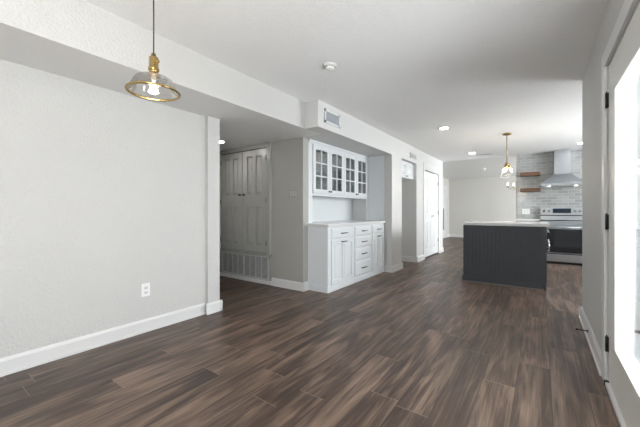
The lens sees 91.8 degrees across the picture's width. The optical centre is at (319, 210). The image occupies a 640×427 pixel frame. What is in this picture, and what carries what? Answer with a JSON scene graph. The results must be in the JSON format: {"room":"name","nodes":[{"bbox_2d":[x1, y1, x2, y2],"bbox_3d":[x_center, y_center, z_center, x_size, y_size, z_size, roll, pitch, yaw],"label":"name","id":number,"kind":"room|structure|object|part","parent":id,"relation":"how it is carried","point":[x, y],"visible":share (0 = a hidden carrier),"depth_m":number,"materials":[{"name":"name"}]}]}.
{"room":"empty dining room","nodes":[
{"label":"empty dining room","id":0,"kind":"room"},
{"bbox_2d":[0,59,204,357],"bbox_3d":[-2.768,0.043,1.286,0.120,2.115,5.120,0,0,35],"label":"wall","id":1,"kind":"structure","parent":0,"point":[102,190],"depth_m":2.47,"materials":[{"name":"paint"}]},
{"bbox_2d":[0,300,222,376],"bbox_3d":[-2.653,1.042,1.385,0.191,0.115,5.176,0,0,35],"label":"baseboard","id":2,"kind":"structure","parent":1,"relation":"attached to","point":[15,363],"depth_m":2.50,"materials":[{"name":"white paint"}]},
{"bbox_2d":[141,283,149,296],"bbox_3d":[-1.589,0.719,2.828,0.010,0.118,0.075,0,0,35],"label":"wall outlet","id":3,"kind":"object","parent":1,"relation":"attached to","point":[145,288],"visible":1,"depth_m":2.82,"materials":[{"name":"white plastic"}]},
{"bbox_2d":[0,0,318,150],"bbox_3d":[-3.383,-1.238,2.547,3.733,0.445,6.460,0,0,35],"label":"beam","id":4,"kind":"structure","parent":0,"point":[79,40],"depth_m":2.32,"materials":[{"name":"paint"}]},
{"bbox_2d":[205,116,219,312],"bbox_3d":[-1.220,0.043,3.418,0.165,2.115,0.150,0,0,35],"label":"wall","id":5,"kind":"structure","parent":0,"point":[212,125],"depth_m":3.35,"materials":[{"name":"paint"}]},
{"bbox_2d":[220,137,307,282],"bbox_3d":[-1.599,0.037,5.303,3.440,2.125,0.120,0,0,35],"label":"wall","id":6,"kind":"structure","parent":0,"point":[289,259],"depth_m":4.41,"materials":[{"name":"paint"}]},
{"bbox_2d":[221,251,268,280],"bbox_3d":[-1.215,0.863,4.946,1.120,0.365,0.016,0,0,35],"label":"air vent","id":7,"kind":"object","parent":6,"relation":"in","point":[245,265],"visible":0.94,"depth_m":4.92,"materials":[{"name":"grey metal"}]},
{"bbox_2d":[220,272,270,284],"bbox_3d":[-1.247,1.073,4.965,1.305,0.055,0.022,0,0,35],"label":"trim","id":8,"kind":"structure","parent":6,"relation":"attached to","point":[221,274],"depth_m":4.89,"materials":[{"name":"white paint"}]},
{"bbox_2d":[220,142,271,256],"bbox_3d":[-1.245,-0.170,4.936,1.262,1.689,0.068,0,0,35],"label":"door","id":9,"kind":"structure","parent":6,"relation":"in","point":[245,172],"depth_m":4.87,"materials":[{"name":"grey paint"}]},
{"bbox_2d":[271,278,308,291],"bbox_3d":[-0.439,1.042,4.448,0.611,0.115,0.126,0,0,35],"label":"baseboard","id":10,"kind":"structure","parent":6,"relation":"attached to","point":[293,285],"depth_m":4.37,"materials":[{"name":"white paint"}]},
{"bbox_2d":[289,189,297,197],"bbox_3d":[-0.375,-0.245,4.349,0.170,0.120,0.012,0,0,35],"label":"light switch","id":11,"kind":"object","parent":6,"relation":"attached to","point":[293,193],"visible":1,"depth_m":4.34,"materials":[{"name":"grey paint"}]},
{"bbox_2d":[0,237,619,426],"bbox_3d":[1.817,1.115,5.460,8.820,0.030,17.240,0,0,35],"label":"floor","id":12,"kind":"structure","parent":0,"point":[418,344],"depth_m":2.25,"materials":[{"name":"wood"}]},
{"bbox_2d":[308,223,383,292],"bbox_3d":[0.376,0.657,5.054,0.724,0.885,1.823,0,0,35],"label":"base cabinet","id":13,"kind":"object","parent":12,"relation":"on","point":[339,257],"visible":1,"depth_m":4.41,"materials":[{"name":"white paint"}]},
{"bbox_3d":[0.327,0.312,4.437,0.022,0.145,0.595,0,0,35],"label":"drawer","id":14,"kind":"part","parent":13,"relation":"part of","materials":[{"name":"white paint"}]},
{"bbox_3d":[0.326,0.703,4.437,0.020,0.605,0.595,0,0,35],"label":"door","id":15,"kind":"part","parent":13,"relation":"part of","materials":[{"name":"white paint"}]},
{"bbox_2d":[306,220,385,226],"bbox_3d":[0.367,0.195,5.061,0.698,0.039,1.857,0,0,35],"label":"countertop","id":16,"kind":"structure","parent":13,"relation":"on","point":[343,222],"depth_m":4.72,"materials":[{"name":"white stone"}]},
{"bbox_2d":[308,139,384,222],"bbox_3d":[0.373,-0.419,5.088,0.676,1.188,1.816,0,0,35],"label":"upper cabinet","id":17,"kind":"object","parent":16,"relation":"on","point":[335,174],"visible":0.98,"depth_m":5.25,"materials":[{"name":"white paint"}]},
{"bbox_3d":[0.021,-0.608,4.593,0.020,0.695,0.416,0,0,35],"label":"glass door","id":18,"kind":"part","parent":17,"relation":"part of","materials":[{"name":"white paint"}]},
{"bbox_3d":[0.020,-0.608,4.594,0.003,0.589,0.310,0,0,35],"label":"glass pane","id":19,"kind":"part","parent":17,"relation":"part of","materials":[{"name":"clear glass"}]},
{"bbox_3d":[0.097,-0.030,5.279,0.004,0.408,1.800,0,0,35],"label":"panel","id":20,"kind":"part","parent":17,"relation":"part of","materials":[{"name":"white paint"}]},
{"bbox_3d":[0.267,-0.608,4.938,0.020,0.695,0.416,0,0,35],"label":"glass door","id":21,"kind":"part","parent":17,"relation":"part of","materials":[{"name":"white paint"}]},
{"bbox_3d":[0.266,-0.608,4.939,0.003,0.589,0.310,0,0,35],"label":"glass pane","id":22,"kind":"part","parent":17,"relation":"part of","materials":[{"name":"clear glass"}]},
{"bbox_3d":[0.369,-0.986,5.088,0.035,0.055,1.810,0,0,35],"label":"crown moulding","id":23,"kind":"part","parent":17,"relation":"part of","materials":[{"name":"white paint"}]},
{"bbox_3d":[0.513,-0.608,5.283,0.020,0.695,0.416,0,0,35],"label":"glass door","id":24,"kind":"part","parent":17,"relation":"part of","materials":[{"name":"white paint"}]},
{"bbox_3d":[0.512,-0.608,5.284,0.003,0.589,0.310,0,0,35],"label":"glass pane","id":25,"kind":"part","parent":17,"relation":"part of","materials":[{"name":"clear glass"}]},
{"bbox_3d":[0.759,-0.608,5.628,0.020,0.695,0.416,0,0,35],"label":"glass door","id":26,"kind":"part","parent":17,"relation":"part of","materials":[{"name":"white paint"}]},
{"bbox_3d":[0.758,-0.608,5.629,0.003,0.589,0.310,0,0,35],"label":"glass pane","id":27,"kind":"part","parent":17,"relation":"part of","materials":[{"name":"clear glass"}]},
{"bbox_3d":[1.032,-0.420,5.726,0.343,1.186,0.012,0,0,35],"label":"panel","id":28,"kind":"part","parent":17,"relation":"part of","materials":[{"name":"white paint"}]},
{"bbox_3d":[0.689,0.892,4.944,0.022,0.225,0.540,0,0,35],"label":"drawer","id":29,"kind":"part","parent":13,"relation":"part of","materials":[{"name":"white paint"}]},
{"bbox_3d":[0.689,0.672,4.944,0.022,0.185,0.540,0,0,35],"label":"drawer","id":30,"kind":"part","parent":13,"relation":"part of","materials":[{"name":"white paint"}]},
{"bbox_3d":[0.689,0.482,4.944,0.022,0.165,0.540,0,0,35],"label":"drawer","id":31,"kind":"part","parent":13,"relation":"part of","materials":[{"name":"white paint"}]},
{"bbox_3d":[0.689,0.312,4.944,0.022,0.145,0.540,0,0,35],"label":"drawer","id":32,"kind":"part","parent":13,"relation":"part of","materials":[{"name":"white paint"}]},
{"bbox_3d":[1.014,0.312,5.399,0.022,0.145,0.470,0,0,35],"label":"drawer","id":33,"kind":"part","parent":13,"relation":"part of","materials":[{"name":"white paint"}]},
{"bbox_3d":[1.013,0.703,5.400,0.020,0.605,0.470,0,0,35],"label":"door","id":34,"kind":"part","parent":13,"relation":"part of","materials":[{"name":"white paint"}]},
{"bbox_2d":[460,221,549,290],"bbox_3d":[2.999,0.639,5.013,1.134,0.921,1.115,0,0,35],"label":"kitchen island","id":35,"kind":"object","parent":12,"relation":"on","point":[503,253],"visible":1,"depth_m":4.56,"materials":[{"name":"grey paint"}]},
{"bbox_3d":[2.283,0.660,4.900,0.030,0.880,0.030,0,0,35],"label":"corner trim","id":36,"kind":"part","parent":35,"relation":"part of","materials":[{"name":"grey paint"}]},
{"bbox_3d":[2.651,1.093,4.598,1.020,0.015,0.010,0,0,35],"label":"shoe moulding","id":37,"kind":"part","parent":35,"relation":"part of","materials":[{"name":"grey wood"}]},
{"bbox_3d":[2.969,1.055,5.028,1.022,0.090,1.064,0,0,35],"label":"trim","id":38,"kind":"part","parent":35,"relation":"part of","materials":[{"name":"grey paint"}]},
{"bbox_3d":[2.698,0.229,4.595,1.000,0.018,0.015,0,0,35],"label":"rail","id":39,"kind":"part","parent":35,"relation":"part of","materials":[{"name":"grey paint"}]},
{"bbox_2d":[460,221,549,226],"bbox_3d":[2.997,0.199,5.014,1.130,0.040,1.115,0,0,35],"label":"island countertop","id":40,"kind":"structure","parent":35,"relation":"on","point":[488,223],"depth_m":4.67,"materials":[{"name":"white stone"}]},
{"bbox_3d":[3.122,0.660,4.302,0.030,0.880,0.030,0,0,35],"label":"corner trim","id":41,"kind":"part","parent":35,"relation":"part of","materials":[{"name":"grey paint"}]},
{"bbox_3d":[3.284,0.700,4.508,0.018,0.580,0.485,0,0,35],"label":"door","id":42,"kind":"part","parent":35,"relation":"part of","materials":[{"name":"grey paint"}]},
{"bbox_2d":[540,208,581,265],"bbox_3d":[5.176,0.512,6.623,0.768,1.175,0.786,0,0,35],"label":"range","id":43,"kind":"object","parent":12,"relation":"on","point":[564,235],"visible":0.78,"depth_m":6.38,"materials":[{"name":"silver metal"}]},
{"bbox_2d":[540,219,581,220],"bbox_3d":[5.169,0.195,6.613,0.768,0.020,0.630,0,0,35],"label":"cooktop","id":44,"kind":"object","parent":43,"relation":"in","point":[540,219],"depth_m":6.62,"materials":[{"name":"silver metal"}]},
{"bbox_3d":[4.989,0.592,6.360,0.754,0.567,0.030,0,0,35],"label":"oven door","id":45,"kind":"part","parent":43,"relation":"part of","materials":[{"name":"black glass"}]},
{"bbox_3d":[4.964,0.338,6.325,0.660,0.021,0.056,0,0,35],"label":"oven handle","id":46,"kind":"part","parent":43,"relation":"part of","materials":[{"name":"silver metal"}]},
{"bbox_3d":[4.989,0.970,6.360,0.754,0.150,0.030,0,0,35],"label":"drawer","id":47,"kind":"part","parent":43,"relation":"part of","materials":[{"name":"silver metal"}]},
{"bbox_3d":[4.722,0.660,7.043,0.443,0.880,0.649,0,0,35],"label":"base cabinet","id":48,"kind":"object","parent":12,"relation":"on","visible":0},
{"bbox_2d":[514,218,539,220],"bbox_3d":[4.719,0.199,7.055,0.474,0.040,0.638,0,0,35],"label":"countertop","id":49,"kind":"structure","parent":48,"relation":"on","point":[516,219],"depth_m":6.80,"materials":[{"name":"white stone"}]},
{"bbox_2d":[84,0,607,179],"bbox_3d":[2.957,-1.400,4.647,6.020,0.120,17.240,0,0,35],"label":"ceiling","id":50,"kind":"structure","parent":0,"point":[482,70],"depth_m":2.72,"materials":[{"name":"paint"}]},
{"bbox_2d":[124,0,180,101],"bbox_3d":[-0.923,-0.997,1.720,0.275,0.686,0.275,0,0,35],"label":"pendant light","id":51,"kind":"object","parent":50,"relation":"hanging from","point":[150,77],"visible":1,"depth_m":1.71,"materials":[{"name":"clear glass"}]},
{"bbox_3d":[-0.923,-0.701,1.720,0.260,0.082,0.260,0,0,35],"label":"lamp shade","id":52,"kind":"part","parent":51,"relation":"part of","materials":[{"name":"clear glass"}]},
{"bbox_3d":[-0.923,-1.086,1.720,0.006,0.452,0.006,0,0,13],"label":"cord","id":53,"kind":"part","parent":51,"relation":"part of","materials":[{"name":"black fabric"}]},
{"bbox_3d":[-0.923,-0.694,1.720,0.035,0.041,0.035,0,0,35],"label":"bulb","id":54,"kind":"part","parent":51,"relation":"part of","materials":[{"name":"white glass"}]},
{"bbox_2d":[148,53,159,78],"bbox_3d":[-0.923,-0.811,1.720,0.075,0.127,0.075,0,0,42],"label":"socket","id":55,"kind":"object","parent":51,"relation":"attached to","point":[154,62],"depth_m":1.70,"materials":[{"name":"gold metal"}]},
{"bbox_2d":[324,62,335,70],"bbox_3d":[0.092,-1.318,2.845,0.118,0.044,0.118,0,0,35],"label":"smoke detector","id":56,"kind":"object","parent":50,"relation":"attached to","point":[329,66],"visible":1,"depth_m":2.81,"materials":[{"name":"white plastic"}]},
{"bbox_2d":[438,126,449,129],"bbox_3d":[2.004,-1.337,5.007,0.184,0.006,0.184,0,0,35],"label":"recessed light","id":57,"kind":"object","parent":50,"relation":"in","point":[446,127],"visible":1,"depth_m":5.02,"materials":[{"name":"white paint"}]},
{"bbox_2d":[502,133,512,172],"bbox_3d":[3.236,-0.965,5.369,0.236,0.750,0.236,0,0,35],"label":"pendant","id":58,"kind":"object","parent":50,"relation":"hanging from","point":[506,164],"visible":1,"depth_m":5.35,"materials":[{"name":"gold metal"}]},
{"bbox_2d":[304,99,442,265],"bbox_3d":[1.199,-0.145,6.397,1.125,2.490,5.790,0,0,35],"label":"wall","id":59,"kind":"structure","parent":0,"point":[403,227],"depth_m":5.65,"materials":[{"name":"paint"}]},
{"bbox_2d":[324,108,339,127],"bbox_3d":[0.161,-1.180,3.962,0.012,0.170,0.360,0,0,35],"label":"air vent","id":60,"kind":"object","parent":59,"relation":"in","point":[330,117],"visible":1,"depth_m":3.94,"materials":[{"name":"grey metal"}]},
{"bbox_2d":[384,262,403,272],"bbox_3d":[1.124,1.042,5.969,0.801,0.115,0.537,0,0,35],"label":"baseboard","id":61,"kind":"object","parent":59,"relation":"attached to","point":[394,268],"visible":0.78,"depth_m":5.61,"materials":[{"name":"white paint"}]},
{"bbox_2d":[402,160,412,179],"bbox_3d":[1.488,-0.845,6.538,0.731,0.339,0.861,0,0,35],"label":"upper cabinet","id":62,"kind":"object","parent":59,"relation":"attached to","point":[407,168],"visible":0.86,"depth_m":6.41,"materials":[{"name":"white paint"}]},
{"bbox_3d":[1.637,-0.830,6.173,0.020,0.290,0.413,0,0,35],"label":"door","id":63,"kind":"part","parent":62,"relation":"part of","materials":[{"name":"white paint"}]},
{"bbox_3d":[1.882,-0.830,6.516,0.020,0.290,0.413,0,0,35],"label":"door","id":64,"kind":"part","parent":62,"relation":"part of","materials":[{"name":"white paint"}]},
{"bbox_2d":[402,255,423,261],"bbox_3d":[1.619,1.042,6.831,1.510,0.115,0.606,0,0,-12],"label":"baseboard","id":65,"kind":"structure","parent":59,"relation":"attached to","point":[421,257],"depth_m":6.74,"materials":[{"name":"white paint"}]},
{"bbox_2d":[410,152,416,159],"bbox_3d":[1.948,-1.147,6.468,0.012,0.105,0.375,0,0,35],"label":"air vent","id":66,"kind":"object","parent":59,"relation":"in","point":[412,155],"visible":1,"depth_m":6.46,"materials":[{"name":"grey metal"}]},
{"bbox_2d":[423,162,439,258],"bbox_3d":[2.713,0.000,7.583,0.115,2.200,1.360,0,0,35],"label":"door","id":67,"kind":"structure","parent":59,"relation":"in","point":[431,182],"depth_m":7.58,"materials":[{"name":"white paint"}]},
{"bbox_2d":[443,178,448,233],"bbox_3d":[3.963,-0.125,11.175,0.120,2.450,5.200,0,0,35],"label":"wall","id":68,"kind":"structure","parent":0,"point":[445,181],"depth_m":13.03,"materials":[{"name":"paint"}]},
{"bbox_2d":[443,186,446,237],"bbox_3d":[4.920,0.040,12.397,0.021,2.120,1.200,0,0,35],"label":"door","id":69,"kind":"structure","parent":68,"relation":"in","point":[444,187],"depth_m":12.63,"materials":[{"name":"white paint"}]},
{"bbox_2d":[449,176,515,234],"bbox_3d":[7.918,-0.125,11.623,6.040,2.450,0.120,0,0,35],"label":"wall","id":70,"kind":"structure","parent":0,"point":[488,198],"depth_m":12.56,"materials":[{"name":"paint"}]},
{"bbox_2d":[447,234,462,236],"bbox_3d":[6.379,1.042,9.465,5.800,0.115,5.180,0,0,35],"label":"baseboard","id":71,"kind":"structure","parent":70,"relation":"attached to","point":[448,235],"depth_m":13.10,"materials":[{"name":"white paint"}]},
{"bbox_2d":[516,155,516,217],"bbox_3d":[6.020,-0.125,6.626,3.090,2.450,0.140,0,0,35],"label":"wall","id":72,"kind":"structure","parent":0,"point":[516,155],"depth_m":7.46,"materials":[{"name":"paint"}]},
{"bbox_2d":[520,172,539,176],"bbox_3d":[4.873,-0.850,7.189,0.390,0.080,0.244,0,0,35],"label":"wood shelf","id":73,"kind":"object","parent":72,"relation":"attached to","point":[524,174],"visible":1,"depth_m":7.10,"materials":[{"name":"brown wood"}]},
{"bbox_2d":[520,188,539,191],"bbox_3d":[4.873,-0.487,7.189,0.390,0.075,0.244,0,0,35],"label":"wood shelf","id":74,"kind":"object","parent":72,"relation":"attached to","point":[521,189],"visible":1,"depth_m":7.13,"materials":[{"name":"brown wood"}]},
{"bbox_2d":[517,149,581,218],"bbox_3d":[5.985,-0.120,6.556,3.065,2.440,0.015,0,0,35],"label":"wall tile","id":75,"kind":"structure","parent":72,"relation":"attached to","point":[548,197],"depth_m":7.15,"materials":[{"name":"white tile"}]},
{"bbox_2d":[522,209,529,213],"bbox_3d":[4.872,0.010,7.334,0.150,0.120,0.009,0,0,35],"label":"outlet","id":76,"kind":"object","parent":75,"relation":"attached to","point":[524,211],"visible":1,"depth_m":7.33,"materials":[{"name":"white plastic"}]},
{"bbox_2d":[541,149,581,187],"bbox_3d":[5.274,-0.936,6.760,0.744,0.803,0.476,0,0,35],"label":"range hood","id":77,"kind":"object","parent":72,"relation":"attached to","point":[562,177],"visible":0.84,"depth_m":6.71,"materials":[{"name":"silver metal"}]},
{"bbox_2d":[582,0,624,351],"bbox_3d":[0.664,-0.120,0.233,0.120,2.440,7.150,0,0,35],"label":"wall","id":78,"kind":"structure","parent":0,"point":[592,79],"depth_m":2.46,"materials":[{"name":"paint"}]},
{"bbox_2d":[579,306,601,375],"bbox_3d":[1.530,1.042,-0.368,2.281,0.115,7.176,0,0,35],"label":"baseboard","id":79,"kind":"structure","parent":78,"relation":"attached to","point":[596,352],"depth_m":2.46,"materials":[{"name":"white paint"}]},
{"bbox_2d":[602,0,639,426],"bbox_3d":[1.533,0.043,1.492,0.165,2.115,1.310,0,0,35],"label":"door","id":80,"kind":"structure","parent":78,"relation":"in","point":[621,55],"depth_m":1.69,"materials":[{"name":"white paint"}]},
{"bbox_3d":[1.491,0.048,1.458,0.006,1.485,0.645,0,0,35],"label":"glass pane","id":81,"kind":"part","parent":80,"relation":"part of","materials":[{"name":"glass"}]}
]}

